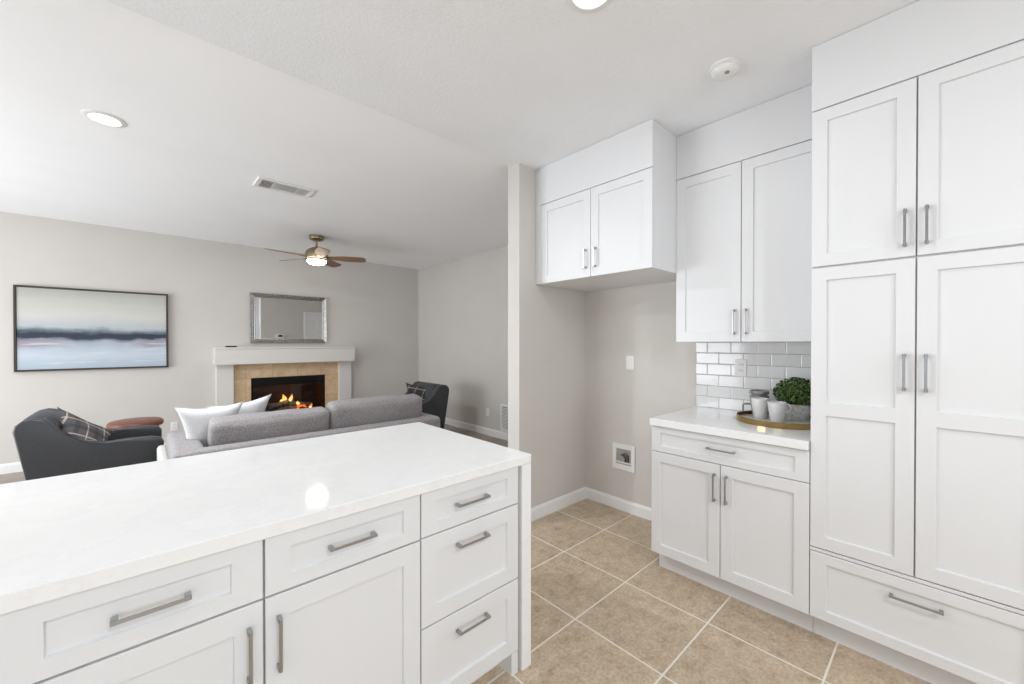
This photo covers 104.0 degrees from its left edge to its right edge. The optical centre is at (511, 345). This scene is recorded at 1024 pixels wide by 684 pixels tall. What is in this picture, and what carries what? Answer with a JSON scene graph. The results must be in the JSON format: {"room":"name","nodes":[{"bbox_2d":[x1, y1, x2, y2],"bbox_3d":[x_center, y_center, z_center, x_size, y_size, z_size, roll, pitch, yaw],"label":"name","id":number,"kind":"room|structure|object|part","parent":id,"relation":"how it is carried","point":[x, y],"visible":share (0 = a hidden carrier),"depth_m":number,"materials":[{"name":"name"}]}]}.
{"room":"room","nodes":[
{"label":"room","id":0,"kind":"room"},
{"bbox_2d":[0,211,417,463],"bbox_3d":[-4.519,-0.034,5.164,7.320,2.790,0.120,0,1,-43],"label":"wall","id":1,"kind":"structure","parent":0,"point":[372,308],"depth_m":5.24,"materials":[{"name":"beige paint"}]},
{"bbox_2d":[0,443,165,473],"bbox_3d":[-5.623,1.316,4.069,4.200,0.105,0.014,0,1,-43],"label":"baseboard","id":2,"kind":"structure","parent":1,"relation":"attached to","point":[9,467],"depth_m":4.29,"materials":[{"name":"white paint"}]},
{"bbox_2d":[13,285,167,371],"bbox_3d":[-4.884,-0.187,4.715,1.257,0.937,0.044,0,1,-43],"label":"framed painting","id":3,"kind":"object","parent":1,"relation":"attached to","point":[55,328],"visible":1,"depth_m":4.65,"materials":[{"name":"paint"}]},
{"bbox_2d":[171,421,177,430],"bbox_3d":[-4.393,1.049,5.199,0.072,0.116,0.009,0,1,-43],"label":"power outlet","id":4,"kind":"object","parent":1,"relation":"attached to","point":[174,425],"visible":1,"depth_m":5.20,"materials":[{"name":"white plastic"}]},
{"bbox_2d":[250,292,326,342],"bbox_3d":[-3.377,-0.403,6.093,1.042,0.726,0.038,0,1,-43],"label":"wall mirror","id":5,"kind":"object","parent":1,"relation":"attached to","point":[274,318],"visible":1,"depth_m":6.06,"materials":[{"name":"silver metal"}]},
{"bbox_2d":[0,0,918,268],"bbox_3d":[-1.096,-1.452,1.496,7.420,0.145,10.100,0,1,-43],"label":"ceiling","id":6,"kind":"structure","parent":0,"point":[205,120],"depth_m":2.26,"materials":[{"name":"paint"}]},
{"bbox_2d":[81,109,126,127],"bbox_3d":[-2.534,-1.407,2.487,0.204,0.009,0.204,0,1,-43],"label":"recessed light","id":7,"kind":"object","parent":6,"relation":"in","point":[103,118],"visible":1,"depth_m":2.48,"materials":[{"name":"white plastic"}]},
{"bbox_2d":[253,176,315,197],"bbox_3d":[-2.035,-1.413,3.586,0.450,0.012,0.250,0,1,-43],"label":"ceiling vent","id":8,"kind":"object","parent":6,"relation":"in","point":[261,182],"visible":1,"depth_m":3.58,"materials":[{"name":"white plastic"}]},
{"bbox_2d":[264,234,365,266],"bbox_3d":[-2.549,-1.240,5.184,1.164,0.378,1.157,0,1,-43],"label":"ceiling fan","id":9,"kind":"object","parent":6,"relation":"hanging from","point":[316,255],"visible":1,"depth_m":5.16,"materials":[{"name":"brown wood"}]},
{"bbox_3d":[-2.771,-1.147,4.930,0.144,0.043,0.485,0,0,37],"label":"blade","id":10,"kind":"part","parent":9,"relation":"part of","materials":[{"name":"brown wood"}]},
{"bbox_3d":[-2.551,-1.083,5.218,0.236,0.063,0.236,0,1,-43],"label":"light globe","id":11,"kind":"part","parent":9,"relation":"part of","materials":[{"name":"beige glass"}]},
{"bbox_3d":[-2.345,-1.147,4.919,0.144,0.043,0.485,0,0,-35],"label":"blade","id":12,"kind":"part","parent":9,"relation":"part of","materials":[{"name":"brown wood"}]},
{"bbox_3d":[-2.541,-1.152,5.580,0.144,0.043,0.485,0,0,1],"label":"blade","id":13,"kind":"part","parent":9,"relation":"part of","materials":[{"name":"brown wood"}]},
{"bbox_3d":[-2.203,-1.150,5.321,0.485,0.043,0.144,0,0,-17],"label":"blade","id":14,"kind":"part","parent":9,"relation":"part of","materials":[{"name":"brown wood"}]},
{"bbox_2d":[566,0,612,12],"bbox_3d":[0.308,-1.376,1.556,0.204,0.009,0.204,0,1,-43],"label":"recessed light","id":15,"kind":"object","parent":6,"relation":"in","point":[581,6],"visible":1,"depth_m":1.61,"materials":[{"name":"white plastic"}]},
{"bbox_2d":[709,57,740,81],"bbox_3d":[1.054,-1.359,1.985,0.140,0.047,0.140,0,1,-43],"label":"smoke detector","id":16,"kind":"object","parent":6,"relation":"attached to","point":[724,69],"visible":1,"depth_m":1.95,"materials":[{"name":"white plastic"}]},
{"bbox_2d":[418,245,507,430],"bbox_3d":[-0.227,-0.039,5.987,0.120,2.790,4.708,0,1,-43],"label":"wall","id":17,"kind":"structure","parent":0,"point":[463,302],"depth_m":6.42,"materials":[{"name":"beige paint"}]},
{"bbox_2d":[445,418,507,440],"bbox_3d":[-0.279,1.304,5.954,0.014,0.105,4.459,0,1,-43],"label":"baseboard","id":18,"kind":"structure","parent":17,"relation":"attached to","point":[479,429],"depth_m":6.21,"materials":[{"name":"white paint"}]},
{"bbox_2d":[500,404,507,432],"bbox_3d":[0.004,1.047,5.642,0.016,0.398,0.500,0,1,-43],"label":"air vent","id":19,"kind":"object","parent":17,"relation":"in","point":[503,407],"visible":0.38,"depth_m":5.77,"materials":[{"name":"white plastic"}]},
{"bbox_2d":[0,424,931,683],"bbox_3d":[-1.335,1.434,1.702,7.320,0.100,10.700,0,1,-43],"label":"floor","id":20,"kind":"structure","parent":0,"point":[604,609],"depth_m":1.96,"materials":[{"name":"beige tile"}]},
{"bbox_2d":[12,408,163,480],"bbox_3d":[-3.651,0.965,3.531,0.853,0.819,0.730,0,1,-43],"label":"armchair","id":21,"kind":"object","parent":20,"relation":"on","point":[44,449],"visible":0.44,"depth_m":3.19,"materials":[{"name":"black fabric"}]},
{"bbox_3d":[-3.858,0.895,3.340,0.279,0.676,0.518,0,1,-43],"label":"backrest","id":22,"kind":"part","parent":21,"relation":"part of","materials":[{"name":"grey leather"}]},
{"bbox_2d":[57,407,114,440],"bbox_3d":[-3.645,0.761,3.461,0.241,0.509,0.527,0,0,11],"label":"plaid pillow","id":23,"kind":"object","parent":21,"relation":"on","point":[72,424],"visible":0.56,"depth_m":3.38,"materials":[{"name":"grey fabric"}]},
{"bbox_3d":[-3.862,0.898,3.761,0.853,0.685,0.105,0,1,-43],"label":"panel","id":24,"kind":"part","parent":21,"relation":"part of","materials":[{"name":"grey leather"}]},
{"bbox_2d":[0,540,262,683],"bbox_3d":[-1.031,0.950,1.134,0.452,0.876,0.664,0,1,-43],"label":"base cabinet","id":25,"kind":"object","parent":20,"relation":"on","point":[200,620],"visible":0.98,"depth_m":0.92,"materials":[{"name":"white paint"}]},
{"bbox_3d":[-0.831,0.984,0.916,0.448,0.614,0.020,0,1,-43],"label":"door","id":26,"kind":"part","parent":25,"relation":"part of","materials":[{"name":"white paint"}]},
{"bbox_3d":[-0.810,0.592,0.902,0.136,0.010,0.028,0,1,-43],"label":"handle","id":27,"kind":"part","parent":25,"relation":"part of","materials":[{"name":"silver metal"}]},
{"bbox_3d":[-0.674,0.801,1.028,0.010,0.140,0.028,0,1,-43],"label":"handle","id":28,"kind":"part","parent":25,"relation":"part of","materials":[{"name":"silver metal"}]},
{"bbox_2d":[106,417,163,428],"bbox_3d":[-4.012,1.081,4.266,0.452,0.573,0.452,0,1,-43],"label":"side table","id":29,"kind":"object","parent":20,"relation":"on","point":[140,421],"visible":0.45,"depth_m":4.19,"materials":[{"name":"brown wood"}]},
{"bbox_2d":[0,422,530,670],"bbox_3d":[-1.024,0.929,1.365,2.127,0.915,0.959,0,1,-43],"label":"countertop","id":30,"kind":"structure","parent":20,"relation":"on","point":[61,536],"depth_m":1.27,"materials":[{"name":"white stone"}]},
{"bbox_3d":[-0.261,0.944,2.065,0.055,0.876,0.958,0,1,-43],"label":"panel","id":31,"kind":"part","parent":30,"relation":"part of","materials":[{"name":"white stone"}]},
{"bbox_2d":[213,346,354,411],"bbox_3d":[-3.497,0.686,6.197,1.862,1.336,0.706,0,1,-43],"label":"fireplace","id":32,"kind":"object","parent":20,"relation":"on","point":[294,377],"visible":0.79,"depth_m":6.08,"materials":[{"name":"beige paint"}]},
{"bbox_3d":[-3.971,0.809,5.526,0.198,1.100,0.095,0,1,-43],"label":"mantel leg","id":33,"kind":"part","parent":32,"relation":"part of","materials":[{"name":"beige paint"}]},
{"bbox_3d":[-2.777,0.802,6.621,0.197,1.100,0.095,0,1,-43],"label":"mantel leg","id":34,"kind":"part","parent":32,"relation":"part of","materials":[{"name":"beige paint"}]},
{"bbox_2d":[157,393,439,460],"bbox_3d":[-1.802,0.931,3.639,2.126,0.881,0.950,0,1,-43],"label":"sofa","id":35,"kind":"object","parent":20,"relation":"on","point":[225,433],"visible":0.31,"depth_m":3.26,"materials":[{"name":"grey fabric"}]},
{"bbox_3d":[-2.566,1.041,2.945,0.062,0.460,0.920,0,1,-43],"label":"panel","id":36,"kind":"part","parent":35,"relation":"part of","materials":[{"name":"beige fabric"}]},
{"bbox_3d":[-2.476,0.990,3.027,0.197,0.550,0.940,0,1,-43],"label":"arm","id":37,"kind":"part","parent":35,"relation":"part of","materials":[{"name":"grey fabric"}]},
{"bbox_2d":[174,401,243,446],"bbox_3d":[-2.383,0.684,3.159,0.440,0.458,0.176,0,1,-42],"label":"throw pillow","id":38,"kind":"object","parent":35,"relation":"on","point":[194,421],"visible":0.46,"depth_m":3.06,"materials":[{"name":"white fabric"}]},
{"bbox_2d":[207,394,270,414],"bbox_3d":[-2.335,0.672,3.412,0.172,0.487,0.475,0,0,41],"label":"throw pillow","id":39,"kind":"object","parent":35,"relation":"on","point":[259,405],"visible":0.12,"depth_m":3.44,"materials":[{"name":"white fabric"}]},
{"bbox_2d":[208,407,329,446],"bbox_3d":[-1.946,0.733,3.255,0.845,0.403,0.273,0,1,-43],"label":"cushion","id":40,"kind":"object","parent":35,"relation":"on","point":[230,429],"depth_m":3.12,"materials":[{"name":"grey fabric"}]},
{"bbox_3d":[-1.500,0.988,3.373,2.020,0.550,0.150,0,1,-43],"label":"frame","id":41,"kind":"part","parent":35,"relation":"part of","materials":[{"name":"grey fabric"}]},
{"bbox_2d":[326,393,422,429],"bbox_3d":[-1.300,0.711,3.836,0.906,0.445,0.272,0,1,-43],"label":"cushion","id":42,"kind":"object","parent":35,"relation":"on","point":[364,410],"depth_m":3.69,"materials":[{"name":"grey fabric"}]},
{"bbox_3d":[-1.084,0.982,4.304,0.168,0.550,0.940,0,1,-43],"label":"arm","id":43,"kind":"part","parent":35,"relation":"part of","materials":[{"name":"grey fabric"}]},
{"bbox_2d":[262,495,419,683],"bbox_3d":[-0.692,0.948,1.445,0.464,0.876,0.664,0,1,-43],"label":"base cabinet","id":44,"kind":"object","parent":20,"relation":"on","point":[341,598],"visible":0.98,"depth_m":1.22,"materials":[{"name":"white paint"}]},
{"bbox_3d":[-0.624,0.801,1.074,0.010,0.143,0.028,0,1,-43],"label":"handle","id":45,"kind":"part","parent":44,"relation":"part of","materials":[{"name":"silver metal"}]},
{"bbox_3d":[-0.492,0.590,1.225,0.461,0.157,0.020,0,1,-43],"label":"drawer","id":46,"kind":"part","parent":44,"relation":"part of","materials":[{"name":"white paint"}]},
{"bbox_3d":[-0.478,0.590,1.207,0.140,0.010,0.028,0,1,-43],"label":"handle","id":47,"kind":"part","parent":44,"relation":"part of","materials":[{"name":"silver metal"}]},
{"bbox_2d":[405,381,448,428],"bbox_3d":[-1.437,0.952,5.602,0.853,0.819,0.730,0,1,-43],"label":"armchair","id":48,"kind":"object","parent":20,"relation":"on","point":[435,403],"visible":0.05,"depth_m":5.53,"materials":[{"name":"black fabric"}]},
{"bbox_2d":[406,383,424,400],"bbox_3d":[-1.326,0.720,5.724,0.524,0.361,0.175,0,0,14],"label":"plaid pillow","id":49,"kind":"object","parent":48,"relation":"on","point":[411,388],"visible":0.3,"depth_m":5.73,"materials":[{"name":"fabric"}]},
{"bbox_3d":[-1.230,0.879,5.792,0.279,0.676,0.518,0,1,-43],"label":"backrest","id":50,"kind":"part","parent":48,"relation":"part of","materials":[{"name":"black fabric"}]},
{"bbox_3d":[-1.225,0.887,5.371,0.853,0.685,0.105,0,1,-43],"label":"panel","id":51,"kind":"part","parent":48,"relation":"part of","materials":[{"name":"black fabric"}]},
{"bbox_2d":[419,467,517,683],"bbox_3d":[-0.349,0.946,1.759,0.462,0.876,0.664,0,1,-43],"label":"base cabinet","id":52,"kind":"object","parent":20,"relation":"on","point":[468,540],"visible":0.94,"depth_m":1.52,"materials":[{"name":"white paint"}]},
{"bbox_3d":[-0.149,0.825,1.541,0.459,0.311,0.020,0,1,-43],"label":"drawer","id":53,"kind":"part","parent":52,"relation":"part of","materials":[{"name":"white paint"}]},
{"bbox_3d":[-0.149,1.136,1.543,0.459,0.301,0.020,0,1,-43],"label":"drawer","id":54,"kind":"part","parent":52,"relation":"part of","materials":[{"name":"white paint"}]},
{"bbox_3d":[-0.149,0.587,1.539,0.459,0.155,0.020,0,1,-43],"label":"drawer","id":55,"kind":"part","parent":52,"relation":"part of","materials":[{"name":"white paint"}]},
{"bbox_3d":[-0.145,0.586,1.511,0.148,0.010,0.028,0,1,-43],"label":"handle","id":56,"kind":"part","parent":52,"relation":"part of","materials":[{"name":"silver metal"}]},
{"bbox_3d":[-0.144,1.055,1.516,0.146,0.010,0.028,0,1,-43],"label":"handle","id":57,"kind":"part","parent":52,"relation":"part of","materials":[{"name":"silver metal"}]},
{"bbox_3d":[-0.144,0.737,1.514,0.143,0.010,0.028,0,1,-43],"label":"handle","id":58,"kind":"part","parent":52,"relation":"part of","materials":[{"name":"silver metal"}]},
{"bbox_3d":[-0.203,1.336,1.917,0.036,0.094,0.634,0,1,-43],"label":"leg","id":59,"kind":"part","parent":52,"relation":"part of","materials":[{"name":"white paint"}]},
{"bbox_2d":[651,425,812,631],"bbox_3d":[1.349,0.932,2.369,0.673,0.895,0.791,0,1,-43],"label":"base cabinet","id":60,"kind":"object","parent":20,"relation":"on","point":[730,516],"visible":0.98,"depth_m":2.11,"materials":[{"name":"white paint"}]},
{"bbox_3d":[0.995,0.951,2.312,0.020,0.614,0.395,0,1,-43],"label":"door","id":61,"kind":"part","parent":60,"relation":"part of","materials":[{"name":"white paint"}]},
{"bbox_3d":[1.093,0.771,2.169,0.028,0.150,0.010,0,1,-43],"label":"handle","id":62,"kind":"part","parent":60,"relation":"part of","materials":[{"name":"silver metal"}]},
{"bbox_3d":[1.116,0.563,2.144,0.028,0.010,0.145,0,1,-43],"label":"handle","id":63,"kind":"part","parent":60,"relation":"part of","materials":[{"name":"silver metal"}]},
{"bbox_3d":[1.135,0.771,2.124,0.028,0.150,0.010,0,1,-43],"label":"handle","id":64,"kind":"part","parent":60,"relation":"part of","materials":[{"name":"silver metal"}]},
{"bbox_2d":[650,406,810,450],"bbox_3d":[1.351,0.462,2.367,0.671,0.044,0.791,0,1,-43],"label":"countertop","id":65,"kind":"structure","parent":60,"relation":"on","point":[704,420],"depth_m":2.19,"materials":[{"name":"white stone"}]},
{"bbox_2d":[736,410,810,429],"bbox_3d":[1.540,0.425,2.307,0.434,0.032,0.434,0,1,-43],"label":"serving tray","id":66,"kind":"object","parent":65,"relation":"on","point":[747,417],"visible":0.47,"depth_m":2.22,"materials":[{"name":"metal"}]},
{"bbox_2d":[742,398,752,414],"bbox_3d":[1.515,0.378,2.486,0.098,0.104,0.138,0,1,-43],"label":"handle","id":67,"kind":"object","parent":66,"relation":"on","point":[750,403],"visible":0.19,"depth_m":2.50,"materials":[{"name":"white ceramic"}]},
{"bbox_2d":[749,389,769,397],"bbox_3d":[1.529,0.315,2.471,0.107,0.075,0.107,0,1,-43],"label":"mug","id":68,"kind":"object","parent":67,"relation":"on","point":[754,393],"visible":0.62,"depth_m":2.43,"materials":[{"name":"grey ceramic"}]},
{"bbox_2d":[751,397,769,418],"bbox_3d":[1.482,0.372,2.382,0.116,0.118,0.094,0,1,-43],"label":"mug","id":69,"kind":"object","parent":66,"relation":"on","point":[759,404],"visible":0.92,"depth_m":2.35,"materials":[{"name":"white ceramic"}]},
{"bbox_2d":[767,401,791,422],"bbox_3d":[1.502,0.375,2.257,0.092,0.113,0.103,0,0,-28],"label":"mug","id":70,"kind":"object","parent":66,"relation":"on","point":[777,409],"visible":0.95,"depth_m":2.23,"materials":[{"name":"white ceramic"}]},
{"bbox_2d":[772,377,810,421],"bbox_3d":[1.655,0.306,2.324,0.228,0.252,0.240,0,1,-43],"label":"potted plant","id":71,"kind":"object","parent":66,"relation":"on","point":[797,394],"visible":0.79,"depth_m":2.27,"materials":[{"name":"green plant"}]},
{"bbox_3d":[1.656,0.384,2.324,0.140,0.098,0.139,0,1,-43],"label":"pot","id":72,"kind":"part","parent":71,"relation":"part of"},
{"bbox_3d":[1.129,0.566,2.164,0.020,0.149,0.790,0,1,-43],"label":"drawer","id":73,"kind":"part","parent":60,"relation":"part of","materials":[{"name":"white paint"}]},
{"bbox_3d":[1.264,0.953,2.019,0.020,0.614,0.391,0,1,-43],"label":"door","id":74,"kind":"part","parent":60,"relation":"part of","materials":[{"name":"white paint"}]},
{"bbox_2d":[810,0,1023,683],"bbox_3d":[1.851,0.002,1.816,0.673,2.763,0.690,0,1,-43],"label":"pantry cabinet","id":75,"kind":"object","parent":20,"relation":"on","point":[917,450],"visible":1,"depth_m":1.60,"materials":[{"name":"white paint"}]},
{"bbox_3d":[1.513,0.289,1.743,0.020,1.287,0.341,0,1,-43],"label":"door","id":76,"kind":"part","parent":75,"relation":"part of","materials":[{"name":"white paint"}]},
{"bbox_3d":[1.513,-0.720,1.736,0.020,0.715,0.341,0,1,-43],"label":"door","id":77,"kind":"part","parent":75,"relation":"part of","materials":[{"name":"white paint"}]},
{"bbox_3d":[1.591,0.109,1.623,0.028,0.150,0.010,0,1,-43],"label":"handle","id":78,"kind":"part","parent":75,"relation":"part of","materials":[{"name":"silver metal"}]},
{"bbox_3d":[1.591,-0.478,1.619,0.028,0.150,0.010,0,1,-43],"label":"handle","id":79,"kind":"part","parent":75,"relation":"part of","materials":[{"name":"silver metal"}]},
{"bbox_3d":[1.616,1.034,1.601,0.028,0.010,0.155,0,1,-43],"label":"handle","id":80,"kind":"part","parent":75,"relation":"part of","materials":[{"name":"silver metal"}]},
{"bbox_3d":[1.632,0.945,1.621,0.018,0.014,0.690,0,1,-43],"label":"rail","id":81,"kind":"part","parent":75,"relation":"part of","materials":[{"name":"white paint"}]},
{"bbox_3d":[1.630,1.109,1.621,0.020,0.305,0.686,0,1,-43],"label":"drawer","id":82,"kind":"part","parent":75,"relation":"part of","materials":[{"name":"white paint"}]},
{"bbox_3d":[1.631,-1.231,1.606,0.020,0.296,0.690,0,1,-43],"label":"filler panel","id":83,"kind":"part","parent":75,"relation":"part of","materials":[{"name":"white paint"}]},
{"bbox_3d":[1.633,0.110,1.577,0.028,0.150,0.010,0,1,-43],"label":"handle","id":84,"kind":"part","parent":75,"relation":"part of","materials":[{"name":"silver metal"}]},
{"bbox_3d":[1.633,-0.477,1.573,0.028,0.150,0.010,0,1,-43],"label":"handle","id":85,"kind":"part","parent":75,"relation":"part of","materials":[{"name":"silver metal"}]},
{"bbox_3d":[1.747,0.291,1.488,0.020,1.287,0.340,0,1,-43],"label":"door","id":86,"kind":"part","parent":75,"relation":"part of","materials":[{"name":"white paint"}]},
{"bbox_3d":[1.747,-0.718,1.482,0.020,0.715,0.340,0,1,-43],"label":"door","id":87,"kind":"part","parent":75,"relation":"part of","materials":[{"name":"white paint"}]},
{"bbox_2d":[508,163,585,507],"bbox_3d":[0.644,-0.024,3.680,1.716,2.790,0.129,0,1,-43],"label":"wall","id":88,"kind":"structure","parent":0,"point":[547,324],"depth_m":3.20,"materials":[{"name":"beige paint"}]},
{"bbox_2d":[531,487,585,520],"bbox_3d":[0.365,1.326,3.335,0.826,0.095,0.014,0,1,-43],"label":"baseboard","id":89,"kind":"structure","parent":88,"relation":"attached to","point":[543,509],"depth_m":3.34,"materials":[{"name":"white paint"}]},
{"bbox_2d":[585,281,810,507],"bbox_3d":[2.534,0.002,1.654,0.130,2.765,5.412,0,1,-43],"label":"wall","id":90,"kind":"structure","parent":0,"point":[639,321],"depth_m":3.18,"materials":[{"name":"beige paint"}]},
{"bbox_2d":[536,119,677,291],"bbox_3d":[0.750,-0.935,3.011,0.673,0.906,0.987,0,1,-43],"label":"upper cabinet","id":91,"kind":"object","parent":90,"relation":"attached to","point":[606,209],"visible":0.99,"depth_m":2.69,"materials":[{"name":"white paint"}]},
{"bbox_3d":[0.393,-0.787,2.957,0.020,0.611,0.466,0,1,-43],"label":"door","id":92,"kind":"part","parent":91,"relation":"part of","materials":[{"name":"white paint"}]},
{"bbox_3d":[0.708,-0.785,2.614,0.020,0.611,0.456,0,1,-43],"label":"door","id":93,"kind":"part","parent":91,"relation":"part of","materials":[{"name":"white paint"}]},
{"bbox_2d":[586,487,650,520],"bbox_3d":[0.997,1.326,3.246,0.014,0.095,0.973,0,1,-43],"label":"baseboard","id":94,"kind":"structure","parent":90,"relation":"attached to","point":[627,506],"depth_m":3.34,"materials":[{"name":"white paint"}]},
{"bbox_2d":[613,442,634,472],"bbox_3d":[0.926,0.928,3.321,0.018,0.214,0.208,0,1,-43],"label":"water supply box","id":95,"kind":"object","parent":90,"relation":"attached to","point":[623,455],"visible":1,"depth_m":3.31,"materials":[{"name":"white plastic"}]},
{"bbox_2d":[626,355,633,369],"bbox_3d":[0.966,0.139,3.275,0.010,0.116,0.072,0,1,-43],"label":"light switch","id":96,"kind":"object","parent":90,"relation":"attached to","point":[629,358],"visible":1,"depth_m":3.27,"materials":[{"name":"white plastic"}]},
{"bbox_2d":[735,359,746,376],"bbox_3d":[1.520,0.149,2.657,0.009,0.116,0.072,0,1,-43],"label":"power outlet","id":97,"kind":"object","parent":90,"relation":"attached to","point":[740,364],"visible":1,"depth_m":2.65,"materials":[{"name":"white plastic"}]},
{"bbox_2d":[676,84,811,341],"bbox_3d":[1.467,-0.704,2.465,0.355,1.361,0.788,0,1,-43],"label":"upper cabinet","id":98,"kind":"object","parent":90,"relation":"attached to","point":[744,183],"visible":0.9,"depth_m":2.34,"materials":[{"name":"white paint"}]},
{"bbox_3d":[1.230,-0.557,2.517,0.020,1.068,0.391,0,1,-43],"label":"door","id":99,"kind":"part","parent":98,"relation":"part of","materials":[{"name":"white paint"}]},
{"bbox_3d":[1.322,-0.142,2.385,0.028,0.150,0.010,0,1,-43],"label":"handle","id":100,"kind":"part","parent":98,"relation":"part of","materials":[{"name":"silver metal"}]},
{"bbox_3d":[1.365,-1.240,2.367,0.019,0.287,0.788,0,1,-43],"label":"filler panel","id":101,"kind":"part","parent":98,"relation":"part of","materials":[{"name":"white paint"}]},
{"bbox_3d":[1.364,-0.141,2.339,0.028,0.150,0.010,0,1,-43],"label":"handle","id":102,"kind":"part","parent":98,"relation":"part of","materials":[{"name":"silver metal"}]},
{"bbox_3d":[1.497,-0.556,2.226,0.020,1.068,0.392,0,1,-43],"label":"door","id":103,"kind":"part","parent":98,"relation":"part of","materials":[{"name":"white paint"}]}
]}

